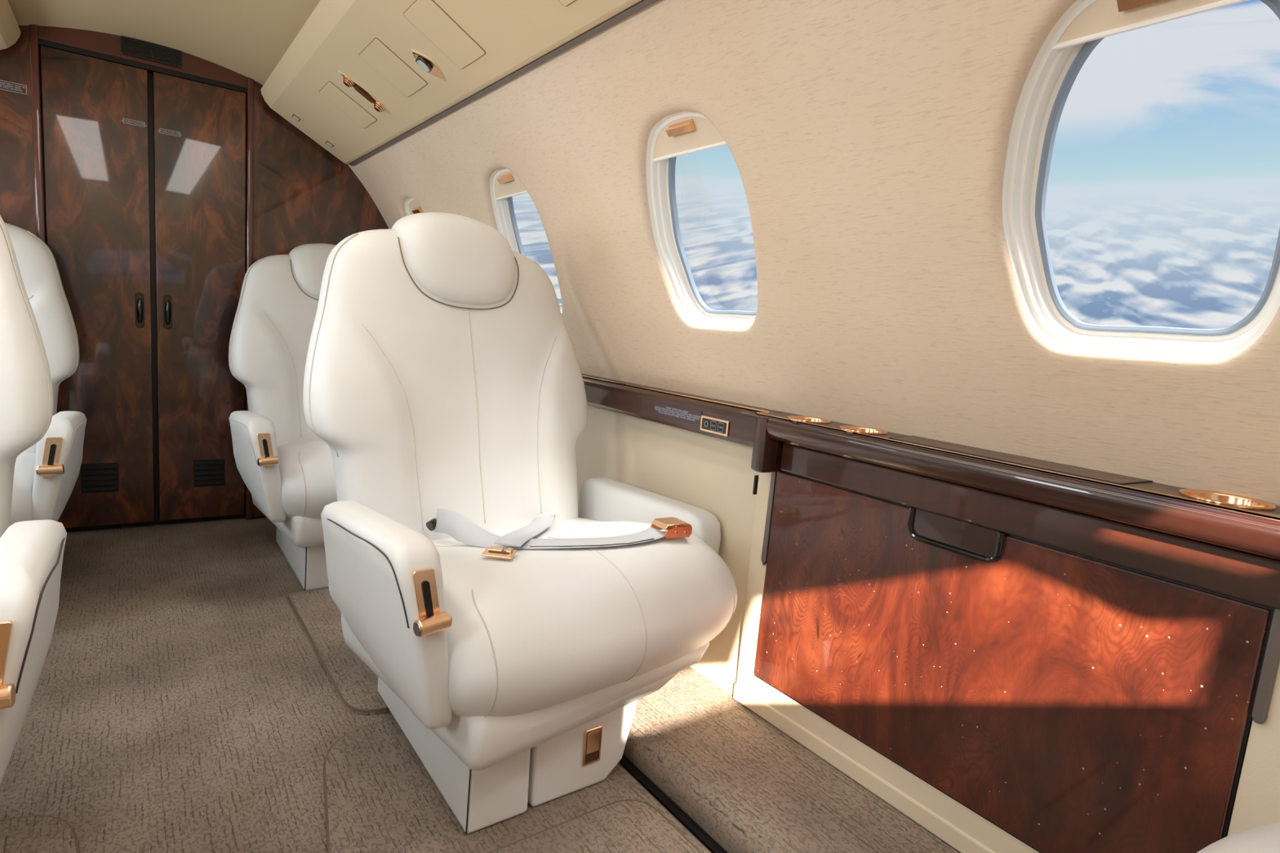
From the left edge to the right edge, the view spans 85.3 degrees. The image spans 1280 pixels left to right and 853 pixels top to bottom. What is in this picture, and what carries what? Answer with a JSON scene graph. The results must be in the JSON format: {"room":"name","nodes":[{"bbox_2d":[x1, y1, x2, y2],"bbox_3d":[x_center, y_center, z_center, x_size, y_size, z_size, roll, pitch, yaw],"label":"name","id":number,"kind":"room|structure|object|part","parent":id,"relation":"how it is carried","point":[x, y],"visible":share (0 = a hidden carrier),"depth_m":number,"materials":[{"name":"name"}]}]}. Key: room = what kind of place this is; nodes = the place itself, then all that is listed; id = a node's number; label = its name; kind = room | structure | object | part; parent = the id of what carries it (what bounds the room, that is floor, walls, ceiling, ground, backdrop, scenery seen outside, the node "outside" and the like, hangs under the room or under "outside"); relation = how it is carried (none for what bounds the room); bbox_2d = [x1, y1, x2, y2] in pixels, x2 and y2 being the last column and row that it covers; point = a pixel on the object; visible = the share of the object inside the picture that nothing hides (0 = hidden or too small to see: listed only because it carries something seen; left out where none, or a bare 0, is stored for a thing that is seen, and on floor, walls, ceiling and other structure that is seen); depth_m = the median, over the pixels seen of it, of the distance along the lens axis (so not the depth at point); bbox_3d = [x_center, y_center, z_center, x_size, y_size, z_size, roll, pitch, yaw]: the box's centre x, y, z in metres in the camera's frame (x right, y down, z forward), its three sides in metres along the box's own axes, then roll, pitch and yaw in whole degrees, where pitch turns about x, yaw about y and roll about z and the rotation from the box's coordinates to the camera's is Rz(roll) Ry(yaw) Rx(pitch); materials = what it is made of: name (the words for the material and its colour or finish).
{"room":"aircraft cabin","nodes":[
{"label":"aircraft cabin","id":0,"kind":"room"},
{"bbox_2d":[8,0,319,85],"bbox_3d":[-0.475,-0.814,0.731,0.720,0.064,3.178,-1,10,-36],"label":"ceiling","id":1,"kind":"structure","parent":0,"point":[249,38],"depth_m":1.80,"materials":[{"name":"beige plastic"}]},
{"bbox_2d":[0,0,21,49],"bbox_3d":[-0.806,-0.705,0.482,0.283,0.213,3.135,-1,10,-36],"label":"panel","id":2,"kind":"object","parent":1,"relation":"attached to","point":[10,31],"visible":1,"depth_m":1.70,"materials":[{"name":"beige plastic"}]},
{"bbox_2d":[260,0,658,165],"bbox_3d":[-0.135,-0.718,0.974,0.283,0.213,3.135,-1,10,-36],"label":"panel","id":3,"kind":"object","parent":1,"relation":"attached to","point":[359,77],"visible":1,"depth_m":1.45,"materials":[{"name":"beige plastic"}]},
{"bbox_3d":[-0.771,-0.849,1.838,0.121,0.070,0.125,-1,10,-36],"label":"access door","id":4,"kind":"part","parent":3,"relation":"part of","materials":[{"name":"beige plastic"}]},
{"bbox_3d":[-0.542,-0.786,1.528,0.113,0.065,0.138,-1,10,-36],"label":"access door","id":5,"kind":"part","parent":3,"relation":"part of","materials":[{"name":"beige plastic"}]},
{"bbox_2d":[410,48,445,80],"bbox_3d":[-0.435,-0.747,1.435,0.059,0.046,0.058,6,8,7],"label":"lamp","id":6,"kind":"object","parent":3,"relation":"attached to","point":[426,62],"depth_m":1.42,"materials":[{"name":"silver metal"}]},
{"bbox_3d":[-0.365,-0.736,1.299,0.121,0.070,0.121,-1,10,-36],"label":"access door","id":7,"kind":"part","parent":3,"relation":"part of","materials":[{"name":"beige plastic"}]},
{"bbox_3d":[-0.070,-0.653,0.912,0.116,0.067,0.300,-1,10,-36],"label":"access door","id":8,"kind":"part","parent":3,"relation":"part of","materials":[{"name":"beige plastic"}]},
{"bbox_2d":[0,515,394,852],"bbox_3d":[-0.677,0.548,1.044,1.900,0.001,3.478,-1,10,-36],"label":"floor","id":9,"kind":"structure","parent":0,"point":[181,702],"depth_m":1.26,"materials":[{"name":"beige carpet"}]},
{"bbox_2d":[0,815,79,852],"bbox_3d":[-0.733,0.608,0.543,0.500,0.010,0.828,-1,10,-36],"label":"mat","id":10,"kind":"object","parent":9,"relation":"on","point":[33,833],"visible":1,"depth_m":0.93,"materials":[{"name":"brown carpet"}]},
{"bbox_2d":[0,215,66,785],"bbox_3d":[-0.999,0.093,0.670,0.691,0.927,0.704,-1,10,-36],"label":"seat","id":11,"kind":"object","parent":10,"relation":"on","point":[32,552],"visible":1,"depth_m":0.84,"materials":[{"name":"beige leather"}]},
{"bbox_3d":[-0.584,0.215,0.621,0.037,0.079,0.012,0,9,-32],"label":"recline plate","id":12,"kind":"part","parent":11,"relation":"part of","materials":[{"name":"gold metal"}]},
{"bbox_3d":[-0.579,0.242,0.613,0.041,0.023,0.021,0,9,-32],"label":"recline knob","id":13,"kind":"part","parent":11,"relation":"part of","materials":[{"name":"gold metal"}]},
{"bbox_3d":[-1.094,-0.052,0.839,0.590,0.614,0.279,-1,10,-36],"label":"backrest","id":14,"kind":"part","parent":11,"relation":"part of","materials":[{"name":"beige leather"}]},
{"bbox_3d":[-0.689,0.246,0.757,0.089,0.255,0.335,-1,10,-36],"label":"armrest","id":15,"kind":"part","parent":11,"relation":"part of","materials":[{"name":"beige leather"}]},
{"bbox_2d":[4,222,86,525],"bbox_3d":[-1.619,-0.061,1.479,0.692,0.927,0.708,-1,10,-36],"label":"seat","id":16,"kind":"object","parent":9,"relation":"on","point":[46,474],"visible":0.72,"depth_m":1.68,"materials":[{"name":"beige leather"}]},
{"bbox_2d":[9,452,35,525],"bbox_3d":[-1.580,0.133,1.438,0.568,0.195,0.526,0,9,-31],"label":"seat cushion","id":17,"kind":"object","parent":16,"relation":"on","point":[24,492],"depth_m":1.42,"materials":[{"name":"beige leather"}]},
{"bbox_3d":[-1.711,-0.207,1.652,0.590,0.614,0.261,0,9,-31],"label":"backrest","id":18,"kind":"part","parent":16,"relation":"part of","materials":[{"name":"beige leather"}]},
{"bbox_3d":[-1.198,0.088,1.415,0.041,0.023,0.021,0,9,-31],"label":"recline knob","id":19,"kind":"part","parent":16,"relation":"part of","materials":[{"name":"gold metal"}]},
{"bbox_3d":[-1.204,0.062,1.423,0.037,0.079,0.012,0,9,-31],"label":"recline plate","id":20,"kind":"part","parent":16,"relation":"part of","materials":[{"name":"gold metal"}]},
{"bbox_3d":[-1.300,0.093,1.564,0.083,0.255,0.334,0,9,-31],"label":"armrest","id":21,"kind":"part","parent":16,"relation":"part of","materials":[{"name":"beige leather"}]},
{"bbox_2d":[228,243,337,591],"bbox_3d":[-0.820,-0.077,2.064,0.692,0.927,0.708,-1,10,-36],"label":"seat","id":22,"kind":"object","parent":9,"relation":"on","point":[287,471],"visible":0.48,"depth_m":2.01,"materials":[{"name":"beige leather"}]},
{"bbox_3d":[-0.994,0.087,1.788,0.083,0.255,0.334,-2,11,-41],"label":"armrest","id":23,"kind":"part","parent":22,"relation":"part of","materials":[{"name":"beige leather"}]},
{"bbox_3d":[-0.889,0.056,1.654,0.037,0.079,0.012,-2,11,-41],"label":"recline plate","id":24,"kind":"part","parent":22,"relation":"part of","materials":[{"name":"gold metal"}]},
{"bbox_3d":[-0.880,0.082,1.648,0.041,0.023,0.021,-2,11,-41],"label":"recline knob","id":25,"kind":"part","parent":22,"relation":"part of","materials":[{"name":"gold metal"}]},
{"bbox_3d":[-0.961,-0.221,2.201,0.590,0.614,0.261,-2,11,-41],"label":"backrest","id":26,"kind":"part","parent":22,"relation":"part of","materials":[{"name":"beige leather"}]},
{"bbox_2d":[276,440,337,519],"bbox_3d":[-0.788,0.117,2.018,0.568,0.195,0.526,-2,11,-41],"label":"seat cushion","id":27,"kind":"object","parent":22,"relation":"on","point":[306,484],"depth_m":1.71,"materials":[{"name":"beige leather"}]},
{"bbox_2d":[288,587,390,715],"bbox_3d":[-0.565,0.474,1.608,0.350,0.010,0.637,-1,10,-36],"label":"mat","id":28,"kind":"object","parent":9,"relation":"on","point":[355,684],"visible":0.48,"depth_m":1.47,"materials":[{"name":"brown carpet"}]},
{"bbox_2d":[323,718,711,852],"bbox_3d":[-0.163,0.597,0.960,0.472,0.010,0.828,-1,10,-36],"label":"mat","id":29,"kind":"object","parent":9,"relation":"on","point":[380,797],"visible":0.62,"depth_m":1.05,"materials":[{"name":"brown carpet"}]},
{"bbox_2d":[302,212,737,834],"bbox_3d":[-0.201,0.077,1.256,0.696,0.927,0.714,-1,10,-36],"label":"seat","id":30,"kind":"object","parent":29,"relation":"on","point":[514,635],"visible":1,"depth_m":1.17,"materials":[{"name":"beige leather"}]},
{"bbox_3d":[-0.367,0.243,0.973,0.083,0.255,0.334,-3,11,-43],"label":"armrest","id":31,"kind":"part","parent":30,"relation":"part of","materials":[{"name":"beige leather"}]},
{"bbox_3d":[-0.257,0.211,0.842,0.037,0.079,0.012,-3,11,-43],"label":"recline plate","id":32,"kind":"part","parent":30,"relation":"part of","materials":[{"name":"gold metal"}]},
{"bbox_3d":[-0.248,0.238,0.836,0.041,0.023,0.021,-3,11,-43],"label":"recline knob","id":33,"kind":"part","parent":30,"relation":"part of","materials":[{"name":"gold metal"}]},
{"bbox_3d":[-0.350,-0.067,1.386,0.590,0.614,0.261,-3,11,-43],"label":"backrest","id":34,"kind":"part","parent":30,"relation":"part of","materials":[{"name":"beige leather"}]},
{"bbox_2d":[328,517,737,716],"bbox_3d":[-0.169,0.272,1.210,0.568,0.195,0.526,-3,11,-43],"label":"seat cushion","id":35,"kind":"object","parent":30,"relation":"on","point":[531,616],"depth_m":0.99,"materials":[{"name":"beige leather"}]},
{"bbox_3d":[-0.075,0.504,1.098,0.033,0.060,0.004,-1,10,-36],"label":"latch frame","id":36,"kind":"part","parent":30,"relation":"part of","materials":[{"name":"gold metal"}]},
{"bbox_3d":[0.001,0.236,1.463,0.091,0.193,0.389,-3,11,-43],"label":"armrest","id":37,"kind":"part","parent":30,"relation":"part of","materials":[{"name":"beige leather"}]},
{"bbox_2d":[488,799,701,852],"bbox_3d":[-0.032,0.613,0.857,0.342,0.009,0.365,-1,10,-36],"label":"mat","id":38,"kind":"object","parent":29,"relation":"on","point":[628,825],"visible":1,"depth_m":1.00,"materials":[{"name":"brown carpet"}]},
{"bbox_2d":[618,755,727,852],"bbox_3d":[-0.074,0.563,1.253,0.015,0.010,3.100,-1,10,-36],"label":"trim","id":39,"kind":"structure","parent":9,"relation":"on","point":[709,843],"depth_m":1.08,"materials":[{"name":"black"}]},
{"bbox_2d":[622,666,959,852],"bbox_3d":[0.045,0.532,1.335,0.277,0.070,3.100,-1,10,-36],"label":"carpet","id":40,"kind":"structure","parent":9,"relation":"on","point":[751,787],"depth_m":1.07,"materials":[{"name":"beige carpet"}]},
{"bbox_2d":[1196,822,1279,852],"bbox_3d":[0.480,0.503,0.327,0.632,0.453,0.527,-1,10,-36],"label":"seat","id":41,"kind":"object","parent":9,"relation":"on","point":[1265,838],"visible":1,"depth_m":0.58,"materials":[{"name":"beige leather"}]},
{"bbox_2d":[0,25,425,532],"bbox_3d":[-1.476,-0.381,2.109,1.920,1.490,0.054,-1,10,-36],"label":"wall","id":42,"kind":"structure","parent":0,"point":[304,193],"depth_m":2.19,"materials":[{"name":"wood"}]},
{"bbox_2d":[0,80,26,94],"bbox_3d":[-1.670,-0.898,1.832,0.081,0.023,0.001,-1,10,-36],"label":"placard","id":43,"kind":"object","parent":42,"relation":"attached to","point":[19,87],"visible":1,"depth_m":1.84,"materials":[{"name":"grey metal"}]},
{"bbox_2d":[28,24,45,243],"bbox_3d":[-1.665,-0.378,1.940,0.018,1.400,0.022,-1,10,-36],"label":"trim","id":44,"kind":"structure","parent":42,"relation":"attached to","point":[33,31],"depth_m":1.87,"materials":[{"name":"brown paint"}]},
{"bbox_2d":[40,44,154,528],"bbox_3d":[-1.566,-0.362,2.023,0.234,1.338,0.035,-1,10,-36],"label":"door","id":45,"kind":"structure","parent":42,"relation":"in","point":[96,163],"depth_m":2.01,"materials":[{"name":"wood"}]},
{"bbox_2d":[80,462,119,493],"bbox_3d":[-1.617,0.153,2.081,0.089,0.090,0.003,-1,10,-36],"label":"vent","id":46,"kind":"object","parent":45,"relation":"attached to","point":[95,477],"depth_m":2.08,"materials":[{"name":"black"}]},
{"bbox_2d":[121,118,146,127],"bbox_3d":[-1.452,-0.872,1.995,0.060,0.014,0.001,-1,10,-36],"label":"placard","id":47,"kind":"object","parent":45,"relation":"attached to","point":[122,118],"visible":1,"depth_m":2.00,"materials":[{"name":"grey metal"}]},
{"bbox_3d":[-1.490,-0.346,2.072,0.023,0.106,0.002,-1,10,-36],"label":"handle","id":48,"kind":"part","parent":45,"relation":"part of","materials":[{"name":"black metal"}]},
{"bbox_2d":[38,38,247,93],"bbox_3d":[-1.413,-1.034,2.007,0.490,0.014,0.021,-1,10,-36],"label":"trim","id":49,"kind":"structure","parent":42,"relation":"attached to","point":[149,68],"depth_m":1.98,"materials":[{"name":"black"}]},
{"bbox_2d":[120,35,182,67],"bbox_3d":[-1.397,-1.072,1.990,0.144,0.048,0.008,-1,10,-36],"label":"air vent","id":50,"kind":"object","parent":42,"relation":"in","point":[129,46],"visible":1,"depth_m":1.99,"materials":[{"name":"black"}]},
{"bbox_2d":[153,71,245,520],"bbox_3d":[-1.366,-0.366,2.170,0.234,1.338,0.035,-1,10,-36],"label":"door","id":51,"kind":"structure","parent":42,"relation":"in","point":[200,174],"depth_m":2.15,"materials":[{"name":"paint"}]},
{"bbox_3d":[-1.435,-0.347,2.113,0.023,0.106,0.002,-1,10,-36],"label":"handle","id":52,"kind":"part","parent":51,"relation":"part of","materials":[{"name":"black metal"}]},
{"bbox_2d":[157,128,180,137],"bbox_3d":[-1.383,-0.866,2.047,0.060,0.014,0.001,-1,10,-36],"label":"placard","id":53,"kind":"object","parent":51,"relation":"attached to","point":[159,128],"visible":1,"depth_m":2.04,"materials":[{"name":"grey metal"}]},
{"bbox_2d":[193,458,224,487],"bbox_3d":[-1.391,0.149,2.246,0.086,0.090,0.003,-1,10,-36],"label":"vent","id":54,"kind":"object","parent":51,"relation":"attached to","point":[207,473],"depth_m":2.24,"materials":[{"name":"black plastic"}]},
{"bbox_2d":[245,76,253,518],"bbox_3d":[-1.257,-0.386,2.239,0.018,1.400,0.022,-1,10,-36],"label":"trim","id":55,"kind":"structure","parent":42,"relation":"attached to","point":[250,95],"depth_m":2.18,"materials":[{"name":"brown paint"}]},
{"bbox_2d":[347,0,1279,506],"bbox_3d":[0.077,-0.335,1.191,0.347,0.605,3.410,-1,10,-36],"label":"wall","id":56,"kind":"structure","parent":0,"point":[889,298],"depth_m":0.95,"materials":[{"name":"beige fabric"}]},
{"bbox_2d":[404,197,425,215],"bbox_3d":[-0.668,-0.559,2.283,0.204,0.332,0.273,-1,10,-36],"label":"window","id":57,"kind":"structure","parent":56,"relation":"in","point":[412,206],"depth_m":2.22,"materials":[{"name":"white plastic"}]},
{"bbox_2d":[408,200,425,214],"bbox_3d":[-0.702,-0.681,2.221,0.052,0.077,0.232,-1,10,-36],"label":"shade","id":58,"kind":"object","parent":57,"relation":"attached to","point":[415,207],"depth_m":2.21,"materials":[{"name":"beige plastic"}]},
{"bbox_3d":[-0.708,-0.688,2.209,0.016,0.019,0.060,-1,10,-36],"label":"shade pull","id":59,"kind":"part","parent":57,"relation":"part of","materials":[{"name":"orange metal"}]},
{"bbox_2d":[489,168,562,313],"bbox_3d":[-0.278,-0.453,1.754,0.204,0.332,0.273,-1,10,-36],"label":"window","id":60,"kind":"structure","parent":56,"relation":"in","point":[504,184],"depth_m":1.78,"materials":[{"name":"white plastic"}]},
{"bbox_3d":[-0.323,-0.596,1.670,0.016,0.018,0.060,-1,10,-36],"label":"shade pull","id":61,"kind":"part","parent":60,"relation":"part of","materials":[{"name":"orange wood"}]},
{"bbox_2d":[495,171,526,197],"bbox_3d":[-0.316,-0.588,1.682,0.035,0.049,0.204,-1,10,-36],"label":"shade","id":62,"kind":"object","parent":60,"relation":"attached to","point":[508,184],"depth_m":1.68,"materials":[{"name":"beige plastic"}]},
{"bbox_3d":[-0.307,-0.565,1.694,0.006,0.006,0.199,-1,10,-36],"label":"shade rail","id":63,"kind":"part","parent":60,"relation":"part of","materials":[{"name":"white plastic"}]},
{"bbox_2d":[576,405,759,695],"bbox_3d":[0.160,0.227,1.406,0.088,0.550,3.176,-1,10,-36],"label":"wall panel","id":64,"kind":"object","parent":56,"relation":"attached to","point":[715,476],"depth_m":1.43,"materials":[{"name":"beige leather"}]},
{"bbox_2d":[581,373,782,448],"bbox_3d":[-0.251,-0.127,1.908,0.076,0.069,1.692,-1,10,-36],"label":"rail","id":65,"kind":"object","parent":56,"relation":"attached to","point":[626,398],"visible":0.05,"depth_m":1.44,"materials":[{"name":"wood"}]},
{"bbox_2d":[653,401,702,425],"bbox_3d":[0.074,-0.027,1.401,0.001,0.026,0.150,-1,10,-36],"label":"placard","id":66,"kind":"object","parent":65,"relation":"attached to","point":[678,413],"visible":1,"depth_m":1.40,"materials":[{"name":"grey"}]},
{"bbox_3d":[-0.242,-0.159,1.908,0.061,0.002,1.692,-1,10,-36],"label":"rail","id":67,"kind":"part","parent":65,"relation":"part of","materials":[{"name":"brown wood"}]},
{"bbox_2d":[700,415,729,436],"bbox_3d":[0.140,-0.002,1.310,0.004,0.029,0.077,-1,10,-36],"label":"switch panel","id":68,"kind":"object","parent":65,"relation":"attached to","point":[710,424],"visible":1,"depth_m":1.31,"materials":[{"name":"gold metal"}]},
{"bbox_2d":[645,111,756,328],"bbox_3d":[0.112,-0.347,1.224,0.204,0.332,0.273,-1,10,-36],"label":"window","id":69,"kind":"structure","parent":56,"relation":"in","point":[681,133],"depth_m":1.29,"materials":[{"name":"white plastic"}]},
{"bbox_3d":[0.067,-0.490,1.141,0.016,0.018,0.060,-1,10,-36],"label":"shade pull","id":70,"kind":"part","parent":69,"relation":"part of","materials":[{"name":"orange metal"}]},
{"bbox_2d":[653,116,724,158],"bbox_3d":[0.074,-0.483,1.152,0.034,0.047,0.202,-1,10,-36],"label":"shade","id":71,"kind":"object","parent":69,"relation":"attached to","point":[673,136],"depth_m":1.15,"materials":[{"name":"beige plastic"}]},
{"bbox_3d":[0.083,-0.460,1.163,0.006,0.006,0.197,-1,10,-36],"label":"shade rail","id":72,"kind":"part","parent":69,"relation":"part of","materials":[{"name":"white plastic"}]},
{"bbox_2d":[733,412,1279,852],"bbox_3d":[0.520,0.327,0.834,0.110,0.549,1.112,-1,10,-36],"label":"cabinet","id":73,"kind":"object","parent":56,"relation":"attached to","point":[1011,653],"visible":1,"depth_m":0.88,"materials":[{"name":"brown wood"}]},
{"bbox_3d":[0.218,0.029,1.190,0.052,0.095,0.038,-1,10,-36],"label":"post","id":74,"kind":"part","parent":73,"relation":"part of","materials":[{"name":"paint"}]},
{"bbox_3d":[0.427,0.147,0.945,0.004,0.044,0.136,-1,10,-36],"label":"panel handle","id":75,"kind":"part","parent":73,"relation":"part of","materials":[{"name":"black metal"}]},
{"bbox_3d":[0.472,0.040,0.897,0.085,0.003,0.305,-1,10,-36],"label":"lid","id":76,"kind":"part","parent":73,"relation":"part of","materials":[{"name":"brown wood"}]},
{"bbox_2d":[1002,0,1279,358],"bbox_3d":[0.502,-0.241,0.695,0.204,0.332,0.273,-1,10,-36],"label":"window","id":77,"kind":"structure","parent":56,"relation":"in","point":[1052,74],"depth_m":0.75,"materials":[{"name":"white plastic"}]},
{"bbox_3d":[0.457,-0.384,0.612,0.016,0.018,0.060,-1,10,-36],"label":"shade pull","id":78,"kind":"part","parent":77,"relation":"part of","materials":[{"name":"orange metal"}]},
{"bbox_2d":[1057,0,1222,43],"bbox_3d":[0.462,-0.383,0.618,0.026,0.034,0.184,-1,10,-36],"label":"shade","id":79,"kind":"object","parent":77,"relation":"attached to","point":[1085,20],"depth_m":0.65,"materials":[{"name":"beige plastic"}]},
{"bbox_3d":[0.468,-0.366,0.626,0.006,0.006,0.180,-1,10,-36],"label":"shade rail","id":80,"kind":"part","parent":77,"relation":"part of","materials":[{"name":"white plastic"}]}
]}

